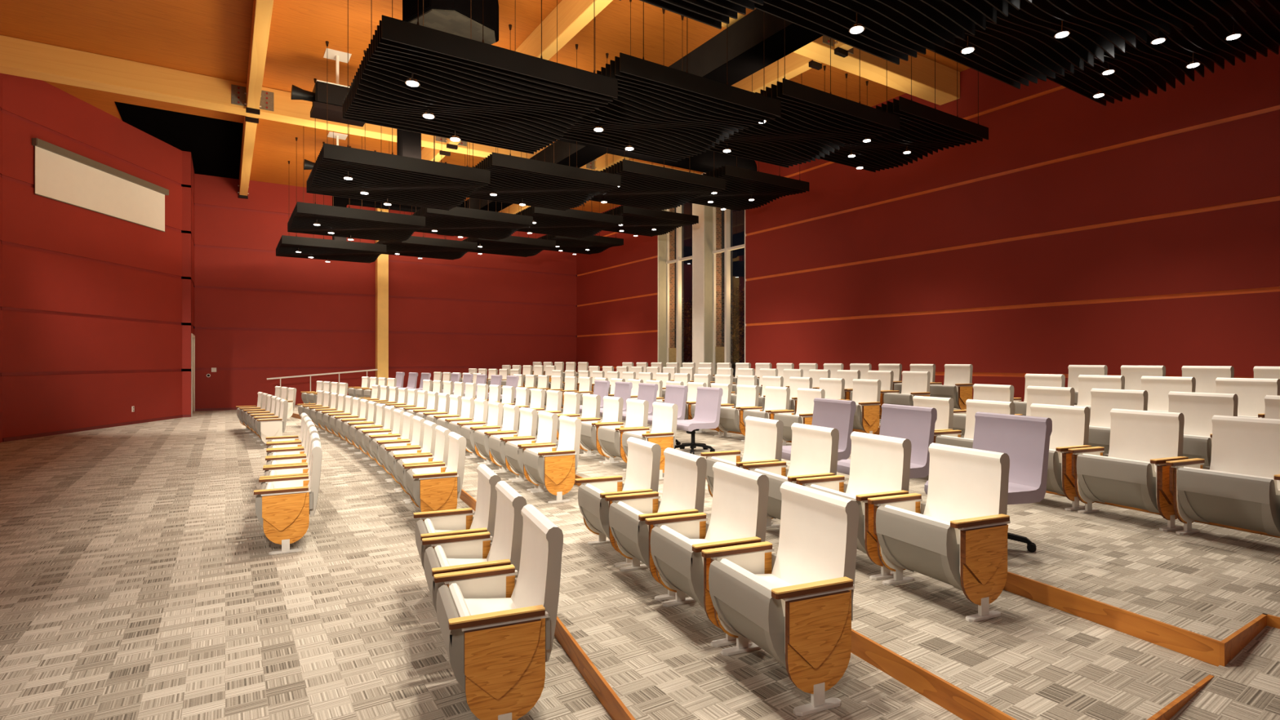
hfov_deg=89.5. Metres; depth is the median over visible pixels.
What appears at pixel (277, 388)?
chair
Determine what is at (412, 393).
chair
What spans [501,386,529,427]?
chair
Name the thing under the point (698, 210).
wall pier
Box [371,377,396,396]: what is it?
chair
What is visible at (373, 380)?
chair
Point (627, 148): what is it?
recessed light
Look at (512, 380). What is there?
swivel chair
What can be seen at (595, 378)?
chair
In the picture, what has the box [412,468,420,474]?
seat cushion
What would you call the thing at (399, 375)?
swivel chair
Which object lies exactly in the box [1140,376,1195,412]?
chair
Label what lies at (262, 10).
cross beam
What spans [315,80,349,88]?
tray
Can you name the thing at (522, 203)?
recessed light
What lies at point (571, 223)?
cloud
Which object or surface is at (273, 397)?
chair
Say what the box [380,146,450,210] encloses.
cross beam
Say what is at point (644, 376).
chair
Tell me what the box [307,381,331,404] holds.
chair
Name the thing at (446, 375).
chair
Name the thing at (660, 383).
chair
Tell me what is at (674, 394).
swivel chair
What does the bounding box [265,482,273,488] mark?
seat cushion
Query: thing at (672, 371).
chair
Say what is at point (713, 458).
seat cushion
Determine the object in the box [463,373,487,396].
swivel chair
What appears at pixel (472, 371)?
chair
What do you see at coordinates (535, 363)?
chair
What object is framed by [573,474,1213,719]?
step riser
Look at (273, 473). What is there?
seat cushion
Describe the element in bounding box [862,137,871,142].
recessed light
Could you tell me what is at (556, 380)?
chair
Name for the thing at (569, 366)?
chair
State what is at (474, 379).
chair
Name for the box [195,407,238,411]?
baseboard
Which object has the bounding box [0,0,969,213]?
ceiling
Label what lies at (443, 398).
chair
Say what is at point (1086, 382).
chair
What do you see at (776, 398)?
chair
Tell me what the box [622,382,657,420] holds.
swivel chair
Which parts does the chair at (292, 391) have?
shield panel, panel, backrest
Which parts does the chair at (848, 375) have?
shield panel, backrest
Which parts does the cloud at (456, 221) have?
slat panel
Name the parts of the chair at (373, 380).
backrest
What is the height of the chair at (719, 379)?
0.816 m
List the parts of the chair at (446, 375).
backrest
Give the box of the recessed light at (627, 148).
[624,139,634,150]
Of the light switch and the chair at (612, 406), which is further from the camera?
the light switch
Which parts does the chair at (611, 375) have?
backrest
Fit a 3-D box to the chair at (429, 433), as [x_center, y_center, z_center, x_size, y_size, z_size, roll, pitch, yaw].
[-2.563,1.112,7.262,0.477,0.816,0.626,0,0,-29]
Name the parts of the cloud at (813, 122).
slat panel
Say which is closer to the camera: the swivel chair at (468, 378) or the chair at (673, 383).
the chair at (673, 383)
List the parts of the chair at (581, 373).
backrest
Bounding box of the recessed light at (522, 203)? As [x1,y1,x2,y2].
[519,198,525,205]
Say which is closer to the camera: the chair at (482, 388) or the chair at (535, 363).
the chair at (482, 388)
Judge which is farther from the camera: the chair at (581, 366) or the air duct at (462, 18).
the chair at (581, 366)
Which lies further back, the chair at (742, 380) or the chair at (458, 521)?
the chair at (742, 380)
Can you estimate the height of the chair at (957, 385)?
0.816 m
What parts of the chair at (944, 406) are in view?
backrest, armrest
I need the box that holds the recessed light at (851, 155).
[847,149,855,157]
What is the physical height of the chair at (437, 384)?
0.816 m
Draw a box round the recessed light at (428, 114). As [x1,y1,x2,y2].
[422,109,435,118]
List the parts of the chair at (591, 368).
backrest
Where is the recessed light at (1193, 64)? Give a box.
[1185,52,1200,67]
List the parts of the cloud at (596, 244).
slat panel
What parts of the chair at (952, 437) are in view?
panel, armrest, backrest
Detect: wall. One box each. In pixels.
[0,73,191,442]
[191,155,194,334]
[194,173,576,408]
[576,45,1279,401]
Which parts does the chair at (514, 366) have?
backrest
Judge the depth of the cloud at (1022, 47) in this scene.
7.00 m
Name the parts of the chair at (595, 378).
backrest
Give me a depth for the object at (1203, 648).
3.02 m
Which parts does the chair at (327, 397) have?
armrest, backrest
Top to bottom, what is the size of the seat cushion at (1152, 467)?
0.134 m
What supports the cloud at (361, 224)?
hanging from the ceiling
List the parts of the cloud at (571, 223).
slat panel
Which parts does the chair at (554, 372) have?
backrest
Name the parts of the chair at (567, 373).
backrest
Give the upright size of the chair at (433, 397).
0.816 m
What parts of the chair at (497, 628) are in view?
armrest, panel, panel, armrest, shield panel, panel, backrest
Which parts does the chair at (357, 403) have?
armrest, backrest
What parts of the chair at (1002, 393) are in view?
under panel, armrest, backrest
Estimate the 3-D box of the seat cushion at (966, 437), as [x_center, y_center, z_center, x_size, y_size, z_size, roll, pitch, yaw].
[3.122,0.791,6.065,0.294,0.134,0.474,0,0,-23]
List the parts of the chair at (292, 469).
armrest, armrest, panel, panel, backrest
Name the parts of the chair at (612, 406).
panel, under panel, armrest, shield panel, panel, armrest, backrest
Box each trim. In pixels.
[290,407,635,719]
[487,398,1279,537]
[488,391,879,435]
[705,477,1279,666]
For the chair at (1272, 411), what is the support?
on the floor
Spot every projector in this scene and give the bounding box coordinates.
[290,48,364,126]
[303,131,347,169]
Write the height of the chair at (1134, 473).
0.816 m
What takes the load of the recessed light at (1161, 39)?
attached to the cloud at (1143, 68)
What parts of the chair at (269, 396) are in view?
armrest, backrest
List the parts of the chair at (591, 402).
armrest, backrest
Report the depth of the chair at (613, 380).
13.59 m
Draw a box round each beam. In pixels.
[0,35,701,174]
[237,115,258,199]
[244,0,273,115]
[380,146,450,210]
[445,0,621,149]
[498,204,530,213]
[594,52,822,171]
[721,8,959,105]
[834,40,853,57]
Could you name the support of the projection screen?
attached to the wall at (94, 306)
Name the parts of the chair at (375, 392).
backrest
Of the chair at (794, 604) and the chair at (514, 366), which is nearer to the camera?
the chair at (794, 604)
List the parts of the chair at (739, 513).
armrest, under panel, panel, panel, shield panel, panel, armrest, backrest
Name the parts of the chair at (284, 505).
armrest, armrest, shield panel, panel, panel, panel, backrest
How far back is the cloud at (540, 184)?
11.64 m
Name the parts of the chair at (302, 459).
armrest, armrest, panel, backrest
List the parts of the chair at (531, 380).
backrest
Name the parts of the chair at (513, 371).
backrest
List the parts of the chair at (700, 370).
backrest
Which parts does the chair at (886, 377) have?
backrest, shield panel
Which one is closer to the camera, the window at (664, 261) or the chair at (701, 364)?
the chair at (701, 364)
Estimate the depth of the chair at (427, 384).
16.06 m
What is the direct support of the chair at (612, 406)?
on the floor
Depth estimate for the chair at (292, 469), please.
6.14 m
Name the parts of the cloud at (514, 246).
slat panel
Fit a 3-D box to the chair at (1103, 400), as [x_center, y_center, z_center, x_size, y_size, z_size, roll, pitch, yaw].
[4.392,0.688,6.091,0.477,0.816,0.626,0,0,-23]
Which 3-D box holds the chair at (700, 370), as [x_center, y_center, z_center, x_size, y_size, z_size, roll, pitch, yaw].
[1.333,0.582,14.676,0.477,0.816,0.626,0,0,-33]
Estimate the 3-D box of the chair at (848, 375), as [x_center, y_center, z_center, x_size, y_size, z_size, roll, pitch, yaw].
[3.453,0.582,11.130,0.477,0.816,0.626,0,0,-29]
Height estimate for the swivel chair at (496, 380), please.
0.838 m
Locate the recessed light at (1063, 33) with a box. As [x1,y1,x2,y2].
[1053,20,1070,38]
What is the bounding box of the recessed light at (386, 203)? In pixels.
[383,198,391,205]
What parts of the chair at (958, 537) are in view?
shield panel, armrest, panel, panel, under panel, backrest, armrest, panel, shield panel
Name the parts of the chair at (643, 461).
under panel, armrest, panel, panel, panel, armrest, backrest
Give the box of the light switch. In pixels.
[211,367,216,372]
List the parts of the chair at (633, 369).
backrest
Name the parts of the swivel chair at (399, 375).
seat and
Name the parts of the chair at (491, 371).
backrest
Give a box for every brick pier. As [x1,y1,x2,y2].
[668,208,675,362]
[715,207,724,374]
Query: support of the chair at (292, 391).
on the floor
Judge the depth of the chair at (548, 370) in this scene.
20.16 m
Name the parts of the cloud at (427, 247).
slat panel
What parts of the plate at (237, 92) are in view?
plate, plate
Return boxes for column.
[375,208,388,385]
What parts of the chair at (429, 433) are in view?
armrest, panel, panel, armrest, backrest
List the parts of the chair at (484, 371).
backrest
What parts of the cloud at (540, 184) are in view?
slat panel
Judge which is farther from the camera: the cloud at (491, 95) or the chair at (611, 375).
the chair at (611, 375)
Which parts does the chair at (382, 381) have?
backrest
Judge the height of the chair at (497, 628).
0.816 m
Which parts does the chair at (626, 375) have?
backrest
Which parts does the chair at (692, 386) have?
shield panel, backrest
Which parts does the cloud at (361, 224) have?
slat panel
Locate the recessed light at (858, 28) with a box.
[848,13,864,34]
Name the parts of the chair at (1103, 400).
under panel, backrest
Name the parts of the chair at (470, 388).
backrest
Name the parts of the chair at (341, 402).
armrest, backrest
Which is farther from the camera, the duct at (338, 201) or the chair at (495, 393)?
the duct at (338, 201)
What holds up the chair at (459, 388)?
on the floor
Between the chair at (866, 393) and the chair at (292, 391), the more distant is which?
the chair at (292, 391)
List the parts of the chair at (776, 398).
armrest, shield panel, armrest, backrest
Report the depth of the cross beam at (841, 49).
10.43 m
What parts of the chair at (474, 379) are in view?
backrest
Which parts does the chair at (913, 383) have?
armrest, backrest, armrest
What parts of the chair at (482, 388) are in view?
backrest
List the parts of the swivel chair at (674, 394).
seat and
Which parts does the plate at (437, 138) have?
plate, plate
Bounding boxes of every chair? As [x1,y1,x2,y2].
[235,391,263,431]
[240,392,267,434]
[244,394,273,437]
[247,395,278,440]
[250,397,282,444]
[253,399,288,448]
[253,440,322,555]
[259,432,320,484]
[263,426,318,472]
[265,421,315,463]
[266,413,308,448]
[266,416,312,455]
[275,386,281,397]
[280,386,288,400]
[284,387,296,421]
[297,390,324,418]
[300,380,324,404]
[303,391,331,430]
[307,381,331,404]
[309,392,338,433]
[314,382,339,402]
[315,394,346,436]
[322,395,353,439]
[328,396,361,444]
[335,399,368,448]
[338,382,347,395]
[342,400,377,453]
[347,376,369,397]
[348,403,386,458]
[355,377,377,397]
[355,405,395,465]
[359,384,380,399]
[363,377,386,398]
[363,408,404,472]
[365,385,389,401]
[370,412,414,480]
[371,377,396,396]
[372,386,398,403]
[377,387,408,405]
[377,415,426,489]
[386,388,417,408]
[386,420,437,501]
[395,372,404,398]
[395,390,427,412]
[395,425,450,514]
[397,372,417,399]
[404,391,438,415]
[404,431,466,511]
[407,373,431,390]
[407,379,432,406]
[413,463,501,570]
[414,392,449,419]
[417,380,443,397]
[422,480,526,612]
[424,394,462,423]
[426,381,453,404]
[431,372,451,391]
[433,371,442,380]
[433,504,563,719]
[435,396,474,429]
[437,382,464,413]
[442,372,461,389]
[442,373,460,393]
[446,398,488,457]
[448,382,476,407]
[453,373,473,395]
[458,400,502,463]
[460,383,488,420]
[461,368,477,382]
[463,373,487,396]
[471,368,487,382]
[472,373,483,399]
[472,404,519,471]
[473,384,501,415]
[475,374,502,398]
[485,368,497,391]
[486,368,508,390]
[486,385,515,430]
[486,407,537,479]
[488,375,519,402]
[497,364,511,374]
[501,368,520,385]
[501,373,524,402]
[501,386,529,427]
[502,410,558,490]
[508,364,521,375]
[514,374,536,405]
[517,388,545,438]
[520,415,581,503]
[521,361,542,374]
[522,364,532,386]
[523,365,543,386]
[525,374,549,408]
[532,361,552,375]
[534,389,562,439]
[535,365,555,387]
[540,375,563,408]
[543,361,564,375]
[546,391,580,444]
[548,369,563,389]
[548,376,577,406]
[557,393,600,455]
[562,362,576,382]
[562,369,576,390]
[562,377,592,414]
[564,370,590,391]
[574,436,661,567]
[576,362,588,376]
[576,365,599,382]
[577,370,604,392]
[577,377,608,416]
[579,380,609,413]
[579,395,623,462]
[591,366,613,378]
[591,371,619,390]
[592,377,625,417]
[595,398,648,470]
[600,381,632,416]
[604,447,706,600]
[608,371,635,394]
[608,378,643,396]
[616,366,628,377]
[619,366,644,378]
[619,401,678,479]
[622,362,633,372]
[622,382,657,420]
[630,379,662,425]
[635,362,648,372]
[635,366,659,379]
[638,372,653,382]
[644,462,768,647]
[647,384,688,444]
[650,362,662,373]
[650,381,684,425]
[652,367,676,380]
[655,372,671,387]
[662,373,689,399]
[666,362,679,373]
[670,367,694,381]
[674,386,723,454]
[682,362,695,373]
[684,382,706,431]
[685,373,711,401]
[688,382,731,436]
[689,367,713,382]
[698,362,713,368]
[701,415,783,524]
[701,481,859,715]
[710,368,733,386]
[712,362,731,381]
[715,374,733,391]
[717,384,759,441]
[730,374,757,407]
[732,368,755,394]
[733,362,751,384]
[740,386,790,431]
[742,422,839,528]
[755,363,771,386]
[756,368,777,396]
[758,375,783,410]
[770,387,825,445]
[776,363,794,377]
[781,397,856,461]
[782,368,803,387]
[789,377,813,413]
[796,377,844,399]
[796,431,911,580]
[799,363,817,377]
[808,368,830,388]
[817,369,860,399]
[823,363,843,377]
[836,403,937,513]
[845,378,880,434]
[847,370,893,422]
[849,363,871,379]
[867,442,1009,622]
[878,363,902,381]
[879,395,954,431]
[880,370,930,405]
[893,364,935,393]
[924,411,1052,552]
[929,364,973,409]
[933,399,1014,448]
[952,383,1013,435]
[1013,373,1065,415]
[1014,386,1075,416]
[1030,403,1091,511]
[1067,364,1107,404]
[1067,408,1188,531]
[1074,374,1124,424]
[1088,388,1147,456]
[1120,365,1165,390]
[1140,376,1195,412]
[1165,414,1279,536]
[1168,391,1238,468]
[1181,365,1234,392]
[1215,377,1279,417]
[1253,366,1279,378]
[1264,395,1279,419]
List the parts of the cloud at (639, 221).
slat panel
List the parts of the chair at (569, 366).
backrest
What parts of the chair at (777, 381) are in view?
backrest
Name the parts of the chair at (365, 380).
backrest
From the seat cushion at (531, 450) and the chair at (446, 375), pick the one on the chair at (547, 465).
the seat cushion at (531, 450)
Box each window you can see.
[657,203,693,373]
[703,204,746,374]
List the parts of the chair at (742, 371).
backrest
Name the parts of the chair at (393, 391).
armrest, backrest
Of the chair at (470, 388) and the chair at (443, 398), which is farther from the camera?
the chair at (470, 388)
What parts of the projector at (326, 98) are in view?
mount plate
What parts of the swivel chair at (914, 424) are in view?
seat and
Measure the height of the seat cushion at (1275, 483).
0.134 m
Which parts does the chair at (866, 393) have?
under panel, backrest, armrest, panel, shield panel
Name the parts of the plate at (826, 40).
plate, plate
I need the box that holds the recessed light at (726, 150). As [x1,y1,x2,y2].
[722,142,731,152]
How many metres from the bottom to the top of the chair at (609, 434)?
0.816 m
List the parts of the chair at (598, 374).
backrest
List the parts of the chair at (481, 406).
armrest, armrest, backrest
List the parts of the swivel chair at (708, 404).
seat mount, post, seat and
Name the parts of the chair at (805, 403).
armrest, panel, under panel, armrest, shield panel, backrest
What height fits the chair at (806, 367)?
0.816 m
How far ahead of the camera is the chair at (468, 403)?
10.28 m
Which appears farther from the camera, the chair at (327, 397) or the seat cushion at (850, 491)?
the chair at (327, 397)
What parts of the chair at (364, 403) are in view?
armrest, backrest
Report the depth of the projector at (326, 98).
11.50 m
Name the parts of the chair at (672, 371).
backrest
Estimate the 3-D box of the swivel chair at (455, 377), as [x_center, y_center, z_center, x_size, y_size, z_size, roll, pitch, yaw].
[-5.265,0.782,17.514,0.582,0.838,0.550,0,0,-37]
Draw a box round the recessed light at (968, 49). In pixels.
[960,35,974,53]
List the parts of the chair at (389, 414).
armrest, panel, armrest, backrest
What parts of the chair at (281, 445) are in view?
armrest, armrest, panel, backrest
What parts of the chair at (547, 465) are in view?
under panel, armrest, panel, panel, armrest, shield panel, panel, backrest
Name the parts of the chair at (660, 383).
backrest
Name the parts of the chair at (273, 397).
armrest, backrest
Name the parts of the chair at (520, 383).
backrest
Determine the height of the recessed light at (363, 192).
0.166 m
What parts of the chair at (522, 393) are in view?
backrest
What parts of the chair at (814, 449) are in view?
armrest, panel, under panel, panel, armrest, backrest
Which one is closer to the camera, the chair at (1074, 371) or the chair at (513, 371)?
the chair at (1074, 371)
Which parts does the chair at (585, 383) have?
armrest, backrest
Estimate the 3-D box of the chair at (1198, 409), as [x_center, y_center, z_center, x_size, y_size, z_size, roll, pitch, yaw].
[4.655,0.688,5.477,0.477,0.816,0.626,0,0,-23]
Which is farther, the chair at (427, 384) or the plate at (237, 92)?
the chair at (427, 384)
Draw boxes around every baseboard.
[2,414,182,441]
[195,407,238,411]
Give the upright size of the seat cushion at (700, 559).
0.134 m
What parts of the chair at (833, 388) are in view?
backrest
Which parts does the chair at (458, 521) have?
armrest, panel, panel, armrest, backrest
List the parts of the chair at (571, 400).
armrest, backrest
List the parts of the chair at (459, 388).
backrest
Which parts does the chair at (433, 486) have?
armrest, panel, panel, armrest, shield panel, panel, backrest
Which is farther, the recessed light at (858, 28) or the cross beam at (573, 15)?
the cross beam at (573, 15)
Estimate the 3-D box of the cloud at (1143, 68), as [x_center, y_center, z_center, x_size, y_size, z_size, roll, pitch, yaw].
[6.531,-4.644,7.993,2.448,1.816,2.310,0,0,-33]
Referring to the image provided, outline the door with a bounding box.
[191,333,195,416]
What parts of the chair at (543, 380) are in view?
backrest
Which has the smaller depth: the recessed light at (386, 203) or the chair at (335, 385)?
the recessed light at (386, 203)
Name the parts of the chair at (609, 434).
armrest, panel, under panel, panel, shield panel, panel, armrest, backrest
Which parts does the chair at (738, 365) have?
backrest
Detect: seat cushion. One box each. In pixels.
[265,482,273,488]
[269,470,275,475]
[401,458,408,463]
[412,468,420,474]
[423,518,451,533]
[434,545,488,567]
[448,582,516,617]
[528,448,544,460]
[585,483,608,504]
[617,501,648,531]
[626,431,647,440]
[659,524,709,565]
[711,456,742,468]
[720,558,791,616]
[755,468,795,483]
[777,413,803,423]
[810,484,864,515]
[884,504,959,544]
[941,435,973,439]
[1048,448,1061,462]
[1082,453,1155,476]
[1183,434,1212,443]
[1183,466,1279,495]
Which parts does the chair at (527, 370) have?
backrest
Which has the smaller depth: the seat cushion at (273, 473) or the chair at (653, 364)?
the seat cushion at (273, 473)
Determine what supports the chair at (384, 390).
on the floor
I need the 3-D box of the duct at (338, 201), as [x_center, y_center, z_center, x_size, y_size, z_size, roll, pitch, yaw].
[-6.935,-3.976,18.866,3.760,1.760,0.504,0,0,-33]
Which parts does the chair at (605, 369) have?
backrest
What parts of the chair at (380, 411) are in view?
armrest, panel, backrest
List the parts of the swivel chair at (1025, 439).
seat and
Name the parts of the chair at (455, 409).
armrest, backrest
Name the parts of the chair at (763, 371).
backrest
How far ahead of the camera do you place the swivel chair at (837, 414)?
5.84 m
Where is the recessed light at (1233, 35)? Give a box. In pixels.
[1225,22,1241,39]
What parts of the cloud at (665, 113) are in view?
slat panel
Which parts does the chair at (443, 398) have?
armrest, backrest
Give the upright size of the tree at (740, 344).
4.731 m
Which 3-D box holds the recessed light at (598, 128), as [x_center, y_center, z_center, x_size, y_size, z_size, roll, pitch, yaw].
[-0.557,-3.173,8.677,0.142,0.166,0.142,0,0,-33]
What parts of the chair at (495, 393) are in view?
backrest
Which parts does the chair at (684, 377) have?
backrest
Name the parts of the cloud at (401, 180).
slat panel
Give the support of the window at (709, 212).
attached to the wall pier at (698, 210)
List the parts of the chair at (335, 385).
backrest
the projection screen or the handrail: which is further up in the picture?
the projection screen
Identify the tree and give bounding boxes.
[674,297,722,367]
[681,284,744,372]
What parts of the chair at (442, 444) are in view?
armrest, panel, panel, armrest, backrest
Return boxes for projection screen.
[31,137,168,231]
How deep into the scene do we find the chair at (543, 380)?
16.27 m
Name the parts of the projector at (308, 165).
mount plate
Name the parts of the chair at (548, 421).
under panel, armrest, panel, panel, panel, armrest, backrest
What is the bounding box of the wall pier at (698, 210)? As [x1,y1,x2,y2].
[693,173,706,373]
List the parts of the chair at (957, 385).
armrest, under panel, backrest, armrest, panel, shield panel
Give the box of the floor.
[0,402,1279,719]
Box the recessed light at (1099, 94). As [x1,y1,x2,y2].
[1092,90,1105,97]
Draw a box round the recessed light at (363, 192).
[360,188,368,194]
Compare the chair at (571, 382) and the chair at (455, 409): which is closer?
the chair at (455, 409)
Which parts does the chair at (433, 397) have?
armrest, backrest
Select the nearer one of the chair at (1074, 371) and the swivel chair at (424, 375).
the chair at (1074, 371)
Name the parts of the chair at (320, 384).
backrest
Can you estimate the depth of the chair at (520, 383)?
17.29 m
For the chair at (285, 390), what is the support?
on the floor
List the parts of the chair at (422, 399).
armrest, backrest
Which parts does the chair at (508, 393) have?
backrest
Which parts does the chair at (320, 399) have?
armrest, backrest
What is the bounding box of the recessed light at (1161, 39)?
[1150,29,1166,44]
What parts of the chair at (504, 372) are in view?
backrest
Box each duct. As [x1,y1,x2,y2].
[332,195,468,240]
[396,128,589,159]
[402,0,498,44]
[439,8,823,235]
[606,149,757,173]
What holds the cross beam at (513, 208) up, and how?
attached to the ceiling
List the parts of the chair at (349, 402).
armrest, backrest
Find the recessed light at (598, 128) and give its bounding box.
[593,124,604,131]
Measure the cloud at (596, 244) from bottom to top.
1.816 m
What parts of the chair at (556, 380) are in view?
backrest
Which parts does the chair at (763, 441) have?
under panel, armrest, panel, panel, armrest, backrest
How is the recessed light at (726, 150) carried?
attached to the cloud at (813, 122)
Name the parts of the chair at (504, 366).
backrest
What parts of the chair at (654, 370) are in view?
backrest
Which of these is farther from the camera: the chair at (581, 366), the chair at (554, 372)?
the chair at (581, 366)
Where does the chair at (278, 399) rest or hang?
on the floor
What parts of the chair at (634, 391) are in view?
backrest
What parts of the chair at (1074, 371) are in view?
backrest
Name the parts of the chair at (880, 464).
armrest, panel, panel, shield panel, panel, backrest, armrest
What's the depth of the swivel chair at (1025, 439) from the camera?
4.15 m
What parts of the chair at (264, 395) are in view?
armrest, backrest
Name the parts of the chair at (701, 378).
backrest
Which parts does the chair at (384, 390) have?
backrest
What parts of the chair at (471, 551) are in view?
armrest, panel, panel, armrest, backrest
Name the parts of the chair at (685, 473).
under panel, armrest, panel, panel, shield panel, panel, armrest, backrest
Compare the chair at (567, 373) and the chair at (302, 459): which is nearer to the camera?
the chair at (302, 459)
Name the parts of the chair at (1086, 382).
backrest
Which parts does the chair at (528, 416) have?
under panel, armrest, panel, panel, panel, armrest, backrest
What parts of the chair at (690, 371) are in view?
backrest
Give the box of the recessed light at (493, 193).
[489,191,497,195]
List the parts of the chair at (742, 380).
backrest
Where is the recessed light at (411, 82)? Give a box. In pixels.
[404,72,419,86]
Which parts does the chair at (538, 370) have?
backrest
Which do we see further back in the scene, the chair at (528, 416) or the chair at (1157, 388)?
the chair at (528, 416)
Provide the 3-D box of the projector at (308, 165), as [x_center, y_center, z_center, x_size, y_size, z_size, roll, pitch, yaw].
[-7.591,-4.991,15.900,1.238,1.118,0.592,0,0,-33]
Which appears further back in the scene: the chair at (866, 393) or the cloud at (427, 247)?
the cloud at (427, 247)
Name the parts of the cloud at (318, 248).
slat panel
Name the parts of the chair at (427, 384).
backrest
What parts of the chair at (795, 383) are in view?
backrest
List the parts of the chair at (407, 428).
armrest, panel, armrest, backrest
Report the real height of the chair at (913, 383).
0.816 m
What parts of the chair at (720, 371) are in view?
backrest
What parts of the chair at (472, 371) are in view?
backrest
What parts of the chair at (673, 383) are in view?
backrest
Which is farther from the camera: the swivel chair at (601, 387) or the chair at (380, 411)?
the swivel chair at (601, 387)
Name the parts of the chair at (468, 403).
armrest, backrest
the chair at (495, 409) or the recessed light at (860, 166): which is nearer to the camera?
the chair at (495, 409)
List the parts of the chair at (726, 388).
backrest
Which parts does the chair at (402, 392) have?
armrest, backrest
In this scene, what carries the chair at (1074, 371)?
on the floor
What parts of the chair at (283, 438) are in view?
armrest, armrest, panel, backrest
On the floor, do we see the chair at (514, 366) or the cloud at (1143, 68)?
the chair at (514, 366)
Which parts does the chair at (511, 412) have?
under panel, armrest, panel, panel, armrest, backrest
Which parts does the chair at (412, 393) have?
armrest, backrest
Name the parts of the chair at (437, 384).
backrest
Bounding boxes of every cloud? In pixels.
[275,137,386,262]
[287,78,425,242]
[306,0,490,210]
[342,0,617,154]
[375,161,477,260]
[412,146,533,239]
[462,205,555,257]
[466,24,621,210]
[501,151,622,238]
[537,201,623,254]
[556,0,781,161]
[588,158,725,211]
[602,158,698,236]
[639,0,763,29]
[672,156,808,211]
[680,15,899,168]
[754,0,1031,65]
[819,53,988,172]
[927,0,1261,88]
[1046,0,1279,106]
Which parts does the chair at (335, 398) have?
armrest, backrest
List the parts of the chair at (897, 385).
backrest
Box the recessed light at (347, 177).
[343,171,353,179]
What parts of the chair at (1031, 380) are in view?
backrest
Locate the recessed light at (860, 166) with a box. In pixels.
[856,164,863,168]
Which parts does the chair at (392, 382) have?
backrest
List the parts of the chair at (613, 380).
backrest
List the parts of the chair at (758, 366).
backrest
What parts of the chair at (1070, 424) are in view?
under panel, backrest, panel, shield panel, panel, armrest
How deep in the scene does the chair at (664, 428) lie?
7.28 m
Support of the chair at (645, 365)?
on the floor
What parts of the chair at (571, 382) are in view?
backrest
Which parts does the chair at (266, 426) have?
armrest, armrest, shield panel, panel, backrest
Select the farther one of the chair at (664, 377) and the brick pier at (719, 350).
the brick pier at (719, 350)
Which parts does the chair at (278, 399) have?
armrest, backrest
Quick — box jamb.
[182,414,191,417]
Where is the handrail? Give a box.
[266,368,377,391]
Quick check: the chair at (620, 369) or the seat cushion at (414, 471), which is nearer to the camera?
the seat cushion at (414, 471)
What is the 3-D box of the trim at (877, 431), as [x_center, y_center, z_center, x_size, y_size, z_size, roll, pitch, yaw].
[0.266,1.042,13.581,1.496,0.106,24.000,0,0,-33]
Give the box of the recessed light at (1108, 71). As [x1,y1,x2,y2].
[1101,62,1115,75]
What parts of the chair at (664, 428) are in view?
armrest, panel, armrest, shield panel, backrest, panel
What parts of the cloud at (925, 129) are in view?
slat panel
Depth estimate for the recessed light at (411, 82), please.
6.50 m
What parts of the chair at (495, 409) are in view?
under panel, armrest, panel, panel, armrest, backrest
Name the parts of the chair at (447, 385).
backrest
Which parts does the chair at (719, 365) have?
backrest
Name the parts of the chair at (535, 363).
backrest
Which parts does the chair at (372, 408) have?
armrest, panel, backrest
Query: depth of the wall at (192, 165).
17.92 m
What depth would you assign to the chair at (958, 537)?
3.44 m
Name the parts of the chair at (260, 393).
armrest, backrest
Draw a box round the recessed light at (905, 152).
[902,145,911,154]
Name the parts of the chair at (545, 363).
backrest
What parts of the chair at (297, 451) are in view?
armrest, armrest, panel, backrest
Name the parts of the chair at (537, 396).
backrest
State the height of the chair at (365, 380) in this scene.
0.816 m
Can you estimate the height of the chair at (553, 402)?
0.816 m
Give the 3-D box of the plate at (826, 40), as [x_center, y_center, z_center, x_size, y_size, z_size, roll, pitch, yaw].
[3.244,-5.280,10.532,0.736,0.384,0.026,0,0,-33]
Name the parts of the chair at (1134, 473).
shield panel, armrest, panel, panel, under panel, backrest, panel, shield panel, panel, armrest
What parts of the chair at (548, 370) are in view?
backrest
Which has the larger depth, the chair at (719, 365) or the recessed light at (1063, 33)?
the chair at (719, 365)
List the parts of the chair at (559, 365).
backrest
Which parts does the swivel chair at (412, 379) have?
seat and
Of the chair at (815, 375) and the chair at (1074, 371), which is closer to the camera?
the chair at (1074, 371)
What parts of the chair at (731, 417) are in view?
panel, armrest, under panel, panel, shield panel, armrest, backrest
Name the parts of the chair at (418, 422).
armrest, panel, armrest, backrest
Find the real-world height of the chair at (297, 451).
0.816 m
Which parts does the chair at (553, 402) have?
backrest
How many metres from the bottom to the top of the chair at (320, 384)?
0.816 m
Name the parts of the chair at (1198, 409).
under panel, backrest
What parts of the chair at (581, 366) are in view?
backrest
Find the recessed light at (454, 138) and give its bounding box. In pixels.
[448,130,461,141]
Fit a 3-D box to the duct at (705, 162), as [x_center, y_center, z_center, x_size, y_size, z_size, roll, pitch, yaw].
[1.058,-4.432,14.575,3.880,0.848,0.560,0,0,-33]
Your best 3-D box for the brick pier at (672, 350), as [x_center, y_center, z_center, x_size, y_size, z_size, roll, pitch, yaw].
[0.926,-1.776,21.623,0.352,7.072,0.688,0,0,-33]
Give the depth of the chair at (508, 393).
12.12 m
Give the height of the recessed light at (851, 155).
0.166 m
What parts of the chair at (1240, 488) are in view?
shield panel, armrest, panel, panel, under panel, backrest, armrest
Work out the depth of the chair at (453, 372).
19.79 m
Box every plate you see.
[231,84,273,111]
[435,136,466,146]
[586,160,595,169]
[822,35,853,53]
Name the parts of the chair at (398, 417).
armrest, panel, armrest, backrest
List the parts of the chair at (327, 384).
backrest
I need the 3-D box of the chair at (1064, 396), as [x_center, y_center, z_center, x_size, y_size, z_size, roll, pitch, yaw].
[4.129,0.688,6.705,0.477,0.816,0.626,0,0,-23]
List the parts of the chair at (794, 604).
armrest, panel, panel, under panel, armrest, backrest, panel, shield panel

